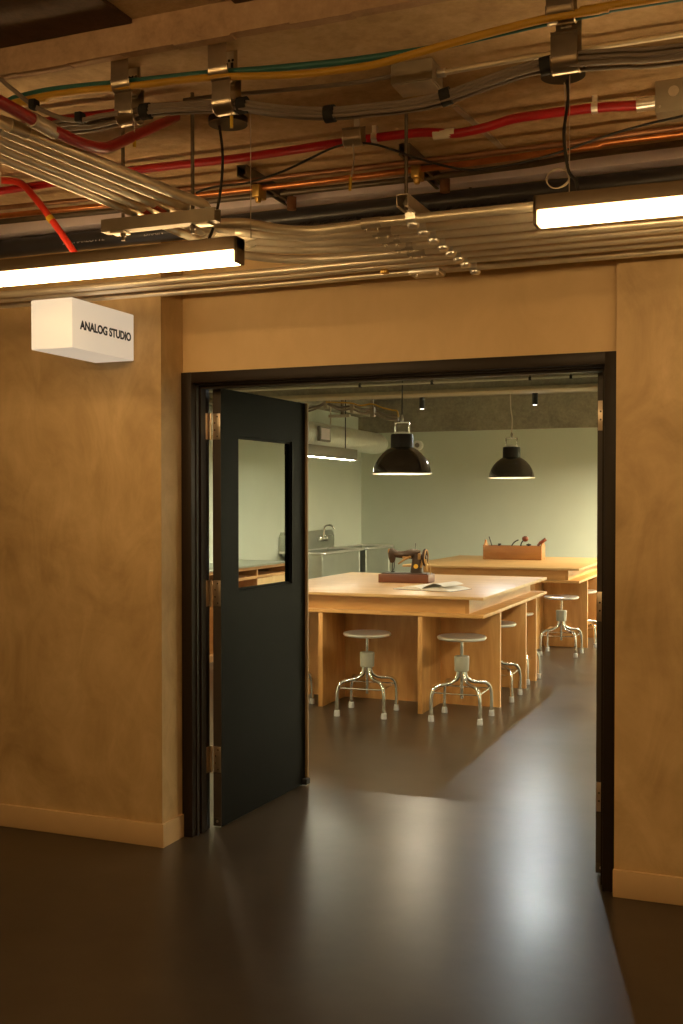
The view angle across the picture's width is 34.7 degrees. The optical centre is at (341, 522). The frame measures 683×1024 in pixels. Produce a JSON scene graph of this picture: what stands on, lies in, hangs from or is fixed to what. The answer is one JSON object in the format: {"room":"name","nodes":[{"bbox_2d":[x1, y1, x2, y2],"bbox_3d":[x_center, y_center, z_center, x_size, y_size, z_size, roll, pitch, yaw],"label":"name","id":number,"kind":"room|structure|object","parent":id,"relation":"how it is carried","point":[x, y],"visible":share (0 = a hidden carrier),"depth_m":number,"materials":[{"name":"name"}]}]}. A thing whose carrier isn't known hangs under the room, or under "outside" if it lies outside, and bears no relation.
{"room":"corridor","nodes":[
{"label":"corridor","id":0,"kind":"room"},
{"bbox_2d":[0,240,182,823],"bbox_3d":[-2.469,-0.001,5.798,3.703,2.920,0.345,0,1,22],"label":"wall","id":1,"kind":"structure","parent":0,"point":[91,491],"depth_m":5.10,"materials":[{"name":"paint"}]},
{"bbox_2d":[31,297,133,362],"bbox_3d":[-1.123,-0.838,4.798,0.209,0.209,0.480,0,1,22],"label":"sign","id":2,"kind":"object","parent":1,"relation":"attached to","point":[70,327],"visible":1,"depth_m":4.62,"materials":[{"name":"white plastic"}]},
{"bbox_2d":[0,803,183,847],"bbox_3d":[-2.451,1.407,5.720,3.615,0.107,0.189,0,1,22],"label":"baseboard","id":3,"kind":"structure","parent":1,"relation":"attached to","point":[144,833],"depth_m":5.11,"materials":[{"name":"paint"}]},
{"bbox_2d":[108,0,228,18],"bbox_3d":[-1.500,-1.476,0.799,9.000,0.150,5.020,0,1,22],"label":"ceiling","id":4,"kind":"structure","parent":0,"point":[134,9],"depth_m":3.05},
{"bbox_2d":[0,0,131,47],"bbox_3d":[-3.224,-1.410,1.649,3.767,0.014,4.712,0,1,22],"label":"ceiling panel","id":5,"kind":"object","parent":4,"relation":"attached to","point":[21,21],"visible":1,"depth_m":3.10,"materials":[{"name":"wood"}]},
{"bbox_2d":[231,0,251,3],"bbox_3d":[0.641,-1.380,0.100,3.904,0.014,4.712,0,1,22],"label":"board","id":6,"kind":"object","parent":4,"relation":"attached to","point":[233,1],"visible":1,"depth_m":3.00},
{"bbox_2d":[209,407,360,562],"bbox_3d":[-1.694,-0.168,11.362,0.200,3.040,10.565,0,1,22],"label":"wall","id":7,"kind":"structure","parent":0,"point":[334,485],"depth_m":15.04,"materials":[{"name":"paint"}]},
{"bbox_2d":[308,530,333,548],"bbox_3d":[-0.434,0.235,14.175,0.045,0.265,1.680,0,1,22],"label":"backsplash","id":8,"kind":"structure","parent":7,"relation":"attached to","point":[313,536],"depth_m":14.44,"materials":[{"name":"silver metal"}]},
{"bbox_2d":[0,638,682,1023],"bbox_3d":[0.803,1.504,6.603,9.200,0.120,17.600,0,1,22],"label":"floor","id":9,"kind":"structure","parent":0,"point":[443,870],"depth_m":4.27,"materials":[{"name":"concrete"}]},
{"bbox_2d":[209,563,212,662],"bbox_3d":[-1.338,0.900,11.178,0.607,0.912,2.520,0,1,22],"label":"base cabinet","id":10,"kind":"object","parent":9,"relation":"on","point":[210,564],"visible":0.02,"depth_m":10.74,"materials":[{"name":"brown wood"}]},
{"bbox_2d":[308,671,314,703],"bbox_3d":[-0.455,1.108,8.404,0.400,0.602,0.400,0,1,19],"label":"stool","id":11,"kind":"object","parent":9,"relation":"on","point":[312,699],"visible":0.07,"depth_m":8.51,"materials":[{"name":"silver metal"}]},
{"bbox_2d":[308,524,364,578],"bbox_3d":[-0.174,0.661,14.071,0.612,1.278,1.696,0,1,22],"label":"utility sink","id":12,"kind":"object","parent":9,"relation":"on","point":[324,559],"visible":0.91,"depth_m":14.02,"materials":[{"name":"metal"}]},
{"bbox_2d":[317,524,334,541],"bbox_3d":[-0.185,0.128,14.496,0.187,0.228,0.280,0,1,22],"label":"faucet","id":13,"kind":"object","parent":12,"relation":"on","point":[322,536],"depth_m":14.49,"materials":[{"name":"silver metal"}]},
{"bbox_2d":[337,544,393,572],"bbox_3d":[0.302,0.797,15.184,0.556,0.963,1.092,0,1,22],"label":"utility sink","id":14,"kind":"object","parent":9,"relation":"on","point":[374,559],"visible":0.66,"depth_m":15.02,"materials":[{"name":"metal"}]},
{"bbox_2d":[354,546,387,572],"bbox_3d":[0.306,0.557,15.178,0.415,0.444,0.960,0,1,22],"label":"basin","id":15,"kind":"object","parent":14,"relation":"in","point":[373,560],"depth_m":14.98,"materials":[{"name":"silver metal"}]},
{"bbox_2d":[334,630,398,718],"bbox_3d":[0.191,1.113,8.139,0.400,0.602,0.400,0,1,18],"label":"stool","id":16,"kind":"object","parent":9,"relation":"on","point":[366,657],"visible":1,"depth_m":8.10,"materials":[{"name":"metal"}]},
{"bbox_2d":[308,572,546,713],"bbox_3d":[0.564,0.951,9.343,1.938,0.880,2.310,0,1,22],"label":"work table","id":17,"kind":"object","parent":9,"relation":"on","point":[413,654],"visible":0.88,"depth_m":8.58,"materials":[{"name":"brown wood"}]},
{"bbox_2d":[378,543,434,583],"bbox_3d":[0.564,0.341,9.426,0.449,0.335,0.220,0,1,19],"label":"sewing machine","id":18,"kind":"object","parent":17,"relation":"on","point":[416,574],"visible":1,"depth_m":9.36,"materials":[{"name":"brown metal"}]},
{"bbox_2d":[308,591,546,618],"bbox_3d":[0.560,0.653,9.339,1.930,0.025,2.310,0,1,22],"label":"shelf","id":19,"kind":"object","parent":17,"relation":"attached to","point":[494,608],"depth_m":8.31,"materials":[{"name":"brown wood"}]},
{"bbox_2d":[395,581,469,591],"bbox_3d":[0.721,0.495,8.664,0.520,0.057,0.350,1,1,34],"label":"book","id":20,"kind":"object","parent":17,"relation":"on","point":[452,586],"visible":1,"depth_m":8.56,"materials":[{"name":"paper"}]},
{"bbox_2d":[428,633,493,725],"bbox_3d":[0.871,1.117,7.926,0.400,0.602,0.400,0,1,21],"label":"stool","id":21,"kind":"object","parent":9,"relation":"on","point":[461,662],"visible":1,"depth_m":7.88,"materials":[{"name":"silver metal"}]},
{"bbox_2d":[402,555,596,648],"bbox_3d":[1.999,0.885,12.765,1.938,0.880,2.310,0,1,22],"label":"work table","id":22,"kind":"object","parent":9,"relation":"on","point":[565,575],"visible":0.43,"depth_m":11.89,"materials":[{"name":"brown wood"}]},
{"bbox_2d":[483,539,544,559],"bbox_3d":[2.073,0.320,13.150,0.708,0.235,0.220,0,1,22],"label":"tote","id":23,"kind":"object","parent":22,"relation":"on","point":[502,552],"visible":1,"depth_m":13.05,"materials":[{"name":"brown wood"}]},
{"bbox_2d":[540,570,596,583],"bbox_3d":[1.996,0.588,12.761,1.930,0.025,2.310,0,1,22],"label":"shelf","id":24,"kind":"object","parent":22,"relation":"attached to","point":[582,577],"depth_m":11.68,"materials":[{"name":"brown wood"}]},
{"bbox_2d":[501,620,521,702],"bbox_3d":[1.226,1.100,8.807,0.400,0.602,0.400,0,1,20],"label":"stool","id":25,"kind":"object","parent":9,"relation":"on","point":[504,624],"visible":0.27,"depth_m":8.74,"materials":[{"name":"silver metal"}]},
{"bbox_2d":[526,612,540,684],"bbox_3d":[1.519,1.084,9.659,0.400,0.602,0.400,1,1,26],"label":"stool","id":26,"kind":"object","parent":9,"relation":"on","point":[529,613],"visible":0.13,"depth_m":9.58,"materials":[{"name":"silver metal"}]},
{"bbox_2d":[538,595,583,657],"bbox_3d":[2.265,1.053,11.278,0.400,0.602,0.400,0,1,22],"label":"stool","id":27,"kind":"object","parent":9,"relation":"on","point":[561,614],"visible":1,"depth_m":11.23,"materials":[{"name":"silver metal"}]},
{"bbox_2d":[588,589,596,647],"bbox_3d":[2.624,1.038,12.027,0.400,0.602,0.400,0,1,19],"label":"stool","id":28,"kind":"object","parent":9,"relation":"on","point":[590,591],"visible":0.3,"depth_m":11.85,"materials":[{"name":"silver metal"}]},
{"bbox_2d":[0,0,682,218],"bbox_3d":[-0.192,-1.478,4.062,9.000,0.200,1.950,0,1,22],"label":"ceiling","id":29,"kind":"structure","parent":0,"point":[424,25],"depth_m":3.47,"materials":[{"name":"concrete"}]},
{"bbox_2d":[1,177,77,251],"bbox_3d":[-1.268,-1.203,4.320,0.585,0.449,0.060,0,1,17],"label":"hose","id":30,"kind":"object","parent":29,"relation":"hanging from","point":[50,218],"visible":0.8,"depth_m":4.26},
{"bbox_2d":[0,95,179,153],"bbox_3d":[-0.858,-1.164,2.558,0.130,0.362,2.274,0,1,18],"label":"conduit","id":31,"kind":"object","parent":29,"relation":"attached to","point":[32,119],"visible":0.99,"depth_m":2.88,"materials":[{"name":"red paint"}]},
{"bbox_2d":[20,101,177,123],"bbox_3d":[-0.803,-1.329,3.569,0.597,0.028,0.038,0,1,18],"label":"conduit","id":32,"kind":"object","parent":29,"relation":"attached to","point":[89,113],"visible":0.11,"depth_m":3.56,"materials":[{"name":"red paint"}]},
{"bbox_2d":[0,228,244,286],"label":"linear pendant","id":33,"kind":"object","parent":29,"relation":"hanging from","point":[209,252],"depth_m":3.82,"materials":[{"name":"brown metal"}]},
{"bbox_2d":[0,250,238,286],"bbox_3d":[-1.062,-0.901,3.975,1.534,0.043,0.060,0,1,22],"label":"diffuser","id":34,"kind":"object","parent":33,"relation":"attached to","point":[157,261],"depth_m":3.84,"materials":[{"name":"white"}]},
{"bbox_2d":[110,58,144,147],"bbox_3d":[-0.635,-1.242,3.247,0.075,0.263,0.081,0,1,22],"label":"hook","id":35,"kind":"object","parent":29,"relation":"hanging from","point":[125,100],"visible":0.8,"depth_m":3.22,"materials":[{"name":"metal"}]},
{"bbox_2d":[0,0,672,110],"bbox_3d":[-0.541,-1.267,3.195,8.600,0.085,0.033,0,1,22],"label":"cable","id":36,"kind":"object","parent":35,"relation":"hanging from","point":[604,7],"visible":0.95,"depth_m":2.94,"materials":[{"name":"plastic"}]},
{"bbox_2d":[57,48,682,126],"bbox_3d":[-0.542,-1.167,3.196,8.600,0.104,0.018,0,1,22],"label":"cable","id":37,"kind":"object","parent":35,"relation":"hanging from","point":[680,50],"visible":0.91,"depth_m":2.92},
{"bbox_2d":[138,102,152,119],"bbox_3d":[-0.576,-1.212,3.223,0.028,0.046,0.047,0,1,22],"label":"strap","id":38,"kind":"object","parent":37,"relation":"attached to","point":[142,108],"visible":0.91,"depth_m":3.21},
{"bbox_2d":[235,96,248,114],"bbox_3d":[-0.280,-1.185,3.104,0.028,0.046,0.047,0,1,22],"label":"strap","id":39,"kind":"object","parent":37,"relation":"attached to","point":[239,101],"visible":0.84,"depth_m":3.09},
{"bbox_2d":[322,104,336,122],"bbox_3d":[-0.032,-1.124,3.006,0.028,0.046,0.047,0,1,22],"label":"strap","id":40,"kind":"object","parent":37,"relation":"attached to","point":[327,110],"visible":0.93,"depth_m":2.99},
{"bbox_2d":[538,55,550,76],"bbox_3d":[0.520,-1.163,2.784,0.033,0.049,0.047,0,1,22],"label":"strap","id":41,"kind":"object","parent":37,"relation":"attached to","point":[544,63],"visible":0.84,"depth_m":2.77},
{"bbox_2d":[61,53,682,127],"bbox_3d":[-0.537,-1.163,3.208,8.600,0.104,0.013,0,1,22],"label":"cable","id":42,"kind":"object","parent":35,"relation":"hanging from","point":[679,53],"visible":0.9,"depth_m":2.71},
{"bbox_2d":[52,43,682,123],"bbox_3d":[-0.540,-1.177,3.200,8.600,0.104,0.017,0,1,22],"label":"cable","id":43,"kind":"object","parent":42,"relation":"on","point":[677,45],"visible":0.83,"depth_m":2.90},
{"bbox_2d":[438,86,453,107],"bbox_3d":[0.275,-1.123,2.883,0.037,0.051,0.047,0,1,22],"label":"strap","id":44,"kind":"object","parent":42,"relation":"attached to","point":[443,93],"visible":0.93,"depth_m":2.87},
{"bbox_2d":[63,55,682,130],"bbox_3d":[-0.543,-1.155,3.194,8.600,0.104,0.020,0,1,22],"label":"cable","id":45,"kind":"object","parent":35,"relation":"hanging from","point":[677,57],"visible":0.88,"depth_m":2.91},
{"bbox_2d":[101,92,220,240],"bbox_3d":[-0.586,-1.145,3.527,0.421,0.445,0.044,0,1,22],"label":"strut","id":46,"kind":"object","parent":29,"relation":"hanging from","point":[122,226],"visible":0.96,"depth_m":3.50,"materials":[{"name":"metal"}]},
{"bbox_2d":[110,230,129,235],"bbox_3d":[-0.726,-0.950,3.587,0.052,0.006,0.044,0,1,22],"label":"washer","id":47,"kind":"object","parent":46,"relation":"in","point":[113,232],"depth_m":3.57,"materials":[{"name":"metal"}]},
{"bbox_2d":[193,221,213,226],"bbox_3d":[-0.437,-0.948,3.471,0.052,0.006,0.044,0,1,22],"label":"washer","id":48,"kind":"object","parent":46,"relation":"in","point":[195,223],"depth_m":3.46,"materials":[{"name":"metal"}]},
{"bbox_2d":[207,42,240,128],"bbox_3d":[-0.334,-1.243,3.127,0.075,0.240,0.081,0,1,22],"label":"hook","id":49,"kind":"object","parent":29,"relation":"hanging from","point":[224,90],"visible":0.89,"depth_m":3.10,"materials":[{"name":"metal"}]},
{"bbox_2d":[0,0,450,79],"bbox_3d":[-0.468,-1.413,3.106,7.200,0.125,0.037,0,1,22],"label":"beam","id":50,"kind":"structure","parent":29,"relation":"attached to","point":[226,21],"depth_m":3.08,"materials":[{"name":"wood"}]},
{"bbox_2d":[0,78,118,123],"bbox_3d":[-0.871,-1.305,3.277,0.473,0.239,0.030,0,1,22],"label":"cable","id":51,"kind":"object","parent":50,"relation":"attached to","point":[80,117],"visible":1,"depth_m":3.26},
{"bbox_2d":[208,114,250,237],"label":"cable","id":52,"kind":"object","parent":29,"relation":"hanging from","point":[240,122],"depth_m":3.69,"materials":[{"name":"black rubber"}]},
{"bbox_2d":[237,164,295,210],"bbox_3d":[-0.274,-1.319,4.362,0.085,0.129,0.460,0,1,22],"label":"support","id":53,"kind":"object","parent":29,"relation":"attached to","point":[243,171],"visible":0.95,"depth_m":4.27,"materials":[{"name":"metal"}]},
{"bbox_2d":[0,130,682,218],"bbox_3d":[1.187,-1.306,3.680,5.752,0.040,0.023,0,1,22],"label":"copper pipe","id":54,"kind":"object","parent":53,"relation":"attached to","point":[675,134],"visible":0.77,"depth_m":4.07,"materials":[{"name":"metal"}]},
{"bbox_2d":[0,140,682,224],"bbox_3d":[1.186,-1.333,3.863,5.891,0.045,0.024,0,1,22],"label":"conduit","id":55,"kind":"object","parent":53,"relation":"attached to","point":[677,143],"visible":0.77,"depth_m":4.24,"materials":[{"name":"metal"}]},
{"bbox_2d":[0,124,682,209],"bbox_3d":[1.188,-1.312,3.550,5.655,0.072,0.020,0,1,22],"label":"copper pipe","id":56,"kind":"object","parent":53,"relation":"attached to","point":[679,127],"visible":0.75,"depth_m":3.92,"materials":[{"name":"metal"}]},
{"bbox_2d":[0,95,654,194],"bbox_3d":[-0.508,-1.339,4.035,3.236,0.077,0.044,0,1,22],"label":"cable","id":57,"kind":"object","parent":29,"relation":"attached to","point":[642,104],"visible":0.89,"depth_m":3.73,"materials":[{"name":"red paint"}]},
{"bbox_2d":[0,147,682,239],"bbox_3d":[0.087,-1.361,4.494,7.600,0.053,0.115,0,1,22],"label":"pipe","id":58,"kind":"object","parent":29,"relation":"attached to","point":[668,157],"visible":0.58,"depth_m":4.37,"materials":[{"name":"metal"}]},
{"bbox_2d":[0,165,682,258],"bbox_3d":[0.086,-1.280,4.491,7.200,0.103,0.099,0,1,22],"label":"conduit","id":59,"kind":"object","parent":58,"relation":"attached to","point":[333,213],"visible":0.71,"depth_m":4.45,"materials":[{"name":"black plastic"}]},
{"bbox_2d":[342,119,365,190],"bbox_3d":[0.041,-1.238,3.643,0.067,0.265,0.063,0,1,22],"label":"hook","id":60,"kind":"object","parent":29,"relation":"hanging from","point":[354,136],"visible":0.99,"depth_m":3.63,"materials":[{"name":"metal"}]},
{"bbox_2d":[195,115,682,193],"bbox_3d":[0.250,-1.196,3.562,1.650,0.144,0.008,0,1,22],"label":"cable","id":61,"kind":"object","parent":60,"relation":"hanging from","point":[679,116],"visible":0.99,"depth_m":3.52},
{"bbox_2d":[391,57,446,97],"bbox_3d":[0.237,-1.331,3.268,0.155,0.066,0.110,0,1,22],"label":"junction box","id":62,"kind":"object","parent":29,"relation":"attached to","point":[424,76],"visible":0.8,"depth_m":3.23,"materials":[{"name":"grey paint"}]},
{"bbox_2d":[183,74,390,100],"bbox_3d":[-0.162,-1.331,3.357,0.666,0.044,0.031,0,1,10],"label":"conduit","id":63,"kind":"object","parent":62,"relation":"attached to","point":[385,77],"visible":0.8,"depth_m":3.35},
{"bbox_2d":[445,31,682,74],"bbox_3d":[1.938,-1.321,2.564,3.528,0.018,0.030,0,1,22],"label":"conduit","id":64,"kind":"object","parent":62,"relation":"attached to","point":[678,34],"visible":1,"depth_m":3.10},
{"bbox_2d":[399,143,449,193],"bbox_3d":[0.330,-1.316,4.120,0.085,0.127,0.460,0,1,22],"label":"support","id":65,"kind":"object","parent":29,"relation":"attached to","point":[417,175],"visible":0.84,"depth_m":4.03,"materials":[{"name":"metal"}]},
{"bbox_2d":[396,114,479,274],"bbox_3d":[0.375,-1.184,3.993,0.046,0.386,0.940,0,1,22],"label":"strut","id":66,"kind":"object","parent":29,"relation":"hanging from","point":[405,202],"visible":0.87,"depth_m":3.64,"materials":[{"name":"metal"}]},
{"bbox_2d":[0,114,532,234],"bbox_3d":[0.911,-0.997,2.877,5.431,0.044,2.216,0,1,-9],"label":"conduit","id":67,"kind":"object","parent":66,"relation":"attached to","point":[12,126],"visible":0.88,"depth_m":3.52,"materials":[{"name":"metal"}]},
{"bbox_2d":[0,129,532,240],"bbox_3d":[0.910,-0.998,2.957,5.494,0.044,2.262,0,1,-10],"label":"conduit","id":68,"kind":"object","parent":66,"relation":"attached to","point":[387,231],"visible":0.62,"depth_m":3.66,"materials":[{"name":"metal"}]},
{"bbox_2d":[0,145,682,253],"bbox_3d":[0.890,-1.002,3.128,5.656,0.044,2.375,0,1,-12],"label":"conduit","id":69,"kind":"object","parent":66,"relation":"attached to","point":[675,221],"visible":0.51,"depth_m":3.80,"materials":[{"name":"metal"}]},
{"bbox_2d":[0,154,682,263],"bbox_3d":[1.133,-0.981,2.044,4.731,0.044,3.262,0,1,22],"label":"conduit","id":70,"kind":"object","parent":66,"relation":"attached to","point":[256,256],"visible":0.65,"depth_m":3.90,"materials":[{"name":"metal"}]},
{"bbox_2d":[0,136,682,246],"bbox_3d":[0.903,-1.000,3.038,5.568,0.044,2.314,0,1,-11],"label":"conduit","id":71,"kind":"object","parent":66,"relation":"attached to","point":[161,207],"visible":0.63,"depth_m":3.76,"materials":[{"name":"metal"}]},
{"bbox_2d":[0,246,682,308],"bbox_3d":[0.023,-1.032,4.608,8.700,0.033,0.046,0,1,22],"label":"conduit","id":72,"kind":"object","parent":66,"relation":"attached to","point":[672,250],"visible":0.91,"depth_m":4.55,"materials":[{"name":"metal"}]},
{"bbox_2d":[0,232,682,297],"bbox_3d":[-0.066,-1.027,4.386,8.700,0.033,0.046,0,1,22],"label":"conduit","id":73,"kind":"object","parent":66,"relation":"attached to","point":[669,236],"visible":0.91,"depth_m":4.38,"materials":[{"name":"metal"}]},
{"bbox_2d":[0,239,682,302],"bbox_3d":[-0.030,-1.029,4.475,8.700,0.033,0.046,0,1,22],"label":"conduit","id":74,"kind":"object","parent":66,"relation":"attached to","point":[677,242],"visible":0.56,"depth_m":4.42,"materials":[{"name":"metal"}]},
{"bbox_2d":[408,267,445,278],"bbox_3d":[0.343,-0.999,4.390,0.130,0.032,0.100,0,1,22],"label":"box","id":75,"kind":"object","parent":74,"relation":"attached to","point":[430,272],"visible":1,"depth_m":4.36,"materials":[{"name":"metal"}]},
{"bbox_2d":[452,105,505,148],"bbox_3d":[0.493,-1.371,3.821,0.022,0.006,0.531,1,1,27],"label":"bar","id":76,"kind":"object","parent":29,"relation":"attached to","point":[457,108],"visible":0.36,"depth_m":3.73,"materials":[{"name":"metal"}]},
{"bbox_2d":[546,82,568,188],"bbox_3d":[0.659,-1.189,3.333,0.073,0.340,0.011,0,1,22],"label":"coil","id":77,"kind":"object","parent":29,"relation":"hanging from","point":[554,169],"visible":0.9,"depth_m":3.33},
{"bbox_2d":[545,0,582,76],"bbox_3d":[0.562,-1.246,2.767,0.083,0.221,0.081,0,1,22],"label":"hook","id":78,"kind":"object","parent":29,"relation":"hanging from","point":[565,43],"visible":0.93,"depth_m":2.74,"materials":[{"name":"metal"}]},
{"bbox_2d":[8,0,682,99],"bbox_3d":[-0.537,-1.293,3.206,8.600,0.082,0.032,0,1,22],"label":"cable","id":79,"kind":"object","parent":78,"relation":"on","point":[370,57],"visible":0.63,"depth_m":3.03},
{"bbox_2d":[72,60,682,133],"bbox_3d":[-0.532,-1.155,3.220,8.600,0.104,0.018,0,1,22],"label":"cable","id":80,"kind":"object","parent":78,"relation":"hanging from","point":[675,63],"visible":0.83,"depth_m":2.91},
{"bbox_2d":[533,66,682,228],"bbox_3d":[1.308,-1.124,3.021,1.555,0.468,0.132,0,1,22],"label":"linear pendant","id":81,"kind":"object","parent":29,"relation":"hanging from","point":[659,199],"visible":0.84,"depth_m":3.22,"materials":[{"name":"brown metal"}]},
{"bbox_2d":[537,196,682,227],"bbox_3d":[1.308,-0.913,3.025,1.531,0.043,0.060,0,1,22],"label":"diffuser","id":82,"kind":"object","parent":81,"relation":"attached to","point":[603,209],"depth_m":3.21,"materials":[{"name":"white"}]},
{"bbox_2d":[655,78,682,123],"bbox_3d":[1.065,-1.316,3.398,0.165,0.098,0.113,0,1,22],"label":"junction box","id":83,"kind":"object","parent":29,"relation":"attached to","point":[668,93],"visible":1,"depth_m":3.37,"materials":[{"name":"grey paint"}]},
{"bbox_2d":[182,240,616,372],"bbox_3d":[0.211,-1.069,4.809,1.993,0.748,0.150,0,1,22],"label":"wall","id":84,"kind":"structure","parent":0,"point":[563,308],"depth_m":4.71,"materials":[{"name":"paint"}]},
{"bbox_2d":[209,389,309,826],"bbox_3d":[-0.400,0.400,5.646,0.076,2.100,0.932,1,1,26],"label":"door","id":85,"kind":"structure","parent":84,"relation":"in","point":[259,752],"depth_m":5.57,"materials":[{"name":"black paint"}]},
{"bbox_2d":[181,351,615,891],"bbox_3d":[0.206,0.391,4.826,1.987,2.172,0.171,0,1,22],"label":"door frame","id":86,"kind":"structure","parent":84,"relation":"attached to","point":[195,386],"depth_m":4.96,"materials":[{"name":"paint"}]},
{"bbox_2d":[596,372,602,872],"bbox_3d":[1.259,0.412,4.989,0.082,2.100,0.932,0,1,23],"label":"door","id":87,"kind":"structure","parent":84,"relation":"in","point":[600,375],"depth_m":4.57,"materials":[{"name":"black paint"}]},
{"bbox_2d":[361,427,597,571],"bbox_3d":[3.622,-0.234,14.814,7.500,3.040,0.200,0,1,22],"label":"wall","id":88,"kind":"structure","parent":0,"point":[450,511],"depth_m":15.35,"materials":[{"name":"paint"}]},
{"bbox_2d":[413,440,423,449],"bbox_3d":[1.094,-1.111,15.651,0.136,0.136,0.096,0,1,22],"label":"wall sensor","id":89,"kind":"object","parent":88,"relation":"attached to","point":[418,445],"visible":0.92,"depth_m":15.61,"materials":[{"name":"white plastic"}]},
{"bbox_2d":[366,391,597,399],"bbox_3d":[1.695,-1.762,9.976,7.500,0.200,10.560,0,1,22],"label":"ceiling","id":90,"kind":"structure","parent":0,"point":[573,391],"depth_m":15.10,"materials":[{"name":"concrete"}]},
{"bbox_2d":[209,404,387,453],"bbox_3d":[-0.506,-1.289,12.252,0.322,0.832,5.810,0,1,22],"label":"air duct","id":91,"kind":"object","parent":90,"relation":"hanging from","point":[361,441],"visible":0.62,"depth_m":13.33,"materials":[{"name":"metal"}]},
{"bbox_2d":[317,426,330,441],"bbox_3d":[-0.202,-1.028,12.641,0.037,0.170,0.310,0,1,22],"label":"air register","id":92,"kind":"object","parent":91,"relation":"attached to","point":[323,432],"depth_m":12.60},
{"bbox_2d":[299,400,356,460],"bbox_3d":[-0.196,-1.203,11.854,0.100,0.990,1.800,0,1,22],"label":"linear pendant","id":93,"kind":"object","parent":90,"relation":"hanging from","point":[318,451],"visible":0.52,"depth_m":12.03,"materials":[{"name":"grey"}]},
{"bbox_2d":[300,399,369,416],"bbox_3d":[-1.571,-1.575,11.159,0.200,0.260,10.200,0,1,22],"label":"beam","id":94,"kind":"structure","parent":90,"relation":"attached to","point":[360,401],"depth_m":15.07,"materials":[{"name":"concrete"}]},
{"bbox_2d":[328,400,350,417],"bbox_3d":[-0.022,-1.452,12.372,0.250,0.512,0.060,0,1,22],"label":"bracket","id":95,"kind":"object","parent":90,"relation":"hanging from","point":[342,414],"visible":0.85,"depth_m":12.34,"materials":[{"name":"metal"}]},
{"bbox_2d":[350,400,354,412],"bbox_3d":[0.100,-1.353,10.302,0.036,0.630,0.045,0,1,22],"label":"hanger","id":96,"kind":"object","parent":90,"relation":"hanging from","point":[352,406],"visible":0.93,"depth_m":10.29,"materials":[{"name":"grey paint"}]},
{"bbox_2d":[308,403,397,420],"bbox_3d":[0.076,-1.046,10.315,0.965,0.187,0.020,0,1,22],"label":"cable","id":97,"kind":"object","parent":96,"relation":"hanging from","point":[321,405],"visible":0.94,"depth_m":10.28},
{"bbox_2d":[308,402,397,417],"bbox_3d":[0.077,-1.070,10.363,0.970,0.170,0.020,0,1,22],"label":"cable","id":98,"kind":"object","parent":96,"relation":"hanging from","point":[336,406],"visible":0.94,"depth_m":10.32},
{"bbox_2d":[326,401,398,416],"bbox_3d":[0.193,-1.065,10.225,0.732,0.171,0.014,0,1,22],"label":"cable","id":99,"kind":"object","parent":96,"relation":"hanging from","point":[326,401],"visible":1,"depth_m":10.20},
{"bbox_2d":[371,399,375,416],"bbox_3d":[0.295,-1.330,10.225,0.036,0.674,0.045,0,1,22],"label":"hanger","id":100,"kind":"object","parent":90,"relation":"hanging from","point":[373,409],"visible":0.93,"depth_m":10.21,"materials":[{"name":"grey paint"}]},
{"bbox_2d":[372,381,431,474],"bbox_3d":[0.523,-1.037,9.438,0.516,1.229,0.516,-1,1,-34],"label":"pendant lamp","id":101,"kind":"object","parent":90,"relation":"hanging from","point":[402,458],"visible":1,"depth_m":9.31,"materials":[{"name":"black metal"}]},
{"bbox_2d":[209,374,597,392],"bbox_3d":[0.934,-1.340,8.220,6.400,0.576,0.024,0,1,22],"label":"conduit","id":102,"kind":"object","parent":90,"relation":"attached to","point":[570,376],"visible":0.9,"depth_m":8.34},
{"bbox_2d":[209,373,597,398],"bbox_3d":[1.492,-1.415,9.476,7.100,0.515,0.250,0,1,22],"label":"beam","id":103,"kind":"structure","parent":90,"relation":"attached to","point":[583,380],"depth_m":9.64,"materials":[{"name":"concrete"}]},
{"bbox_2d":[209,383,597,404],"bbox_3d":[1.490,-1.150,9.477,7.100,0.031,0.290,0,1,22],"label":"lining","id":104,"kind":"object","parent":103,"relation":"attached to","point":[573,387],"visible":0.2,"depth_m":9.62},
{"bbox_2d":[419,397,424,408],"bbox_3d":[0.922,-1.508,12.532,0.064,0.406,0.064,0,1,22],"label":"spot lamp","id":105,"kind":"object","parent":90,"relation":"hanging from","point":[421,399],"visible":0.94,"depth_m":12.51,"materials":[{"name":"grey"}]},
{"bbox_2d":[358,392,597,432],"bbox_3d":[3.566,-1.529,14.650,7.100,0.485,0.140,0,1,22],"label":"beam","id":106,"kind":"structure","parent":90,"relation":"attached to","point":[560,410],"depth_m":15.19,"materials":[{"name":"concrete"}]},
{"bbox_2d":[488,394,534,478],"bbox_3d":[1.911,-1.105,12.289,0.521,1.202,0.521,0,1,-4],"label":"pendant lamp","id":107,"kind":"object","parent":90,"relation":"hanging from","point":[511,466],"visible":0.98,"depth_m":12.15,"materials":[{"name":"black metal"}]},
{"bbox_2d":[532,393,537,404],"bbox_3d":[2.131,-1.500,12.047,0.064,0.403,0.064,0,1,22],"label":"spot lamp","id":108,"kind":"object","parent":90,"relation":"hanging from","point":[534,395],"visible":0.83,"depth_m":12.02,"materials":[{"name":"grey"}]},
{"bbox_2d":[614,245,682,876],"bbox_3d":[2.751,0.037,3.779,3.504,2.920,0.210,0,1,22],"label":"wall","id":109,"kind":"structure","parent":0,"point":[648,749],"depth_m":4.29,"materials":[{"name":"paint"}]},
{"bbox_2d":[613,869,682,905],"bbox_3d":[2.662,1.444,3.724,3.407,0.109,0.019,0,1,22],"label":"baseboard","id":110,"kind":"structure","parent":109,"relation":"attached to","point":[666,889],"depth_m":4.30,"materials":[{"name":"paint"}]},
{"bbox_3d":[-0.532,-1.166,3.221,8.600,0.104,0.019,0,1,22],"label":"cable","id":111,"kind":"object","parent":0,"visible":0},
{"bbox_2d":[57,47,682,123],"bbox_3d":[-0.535,-1.175,3.212,8.600,0.104,0.015,0,1,22],"label":"cable","id":112,"kind":"object","parent":111,"relation":"on","point":[680,47],"visible":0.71,"depth_m":2.71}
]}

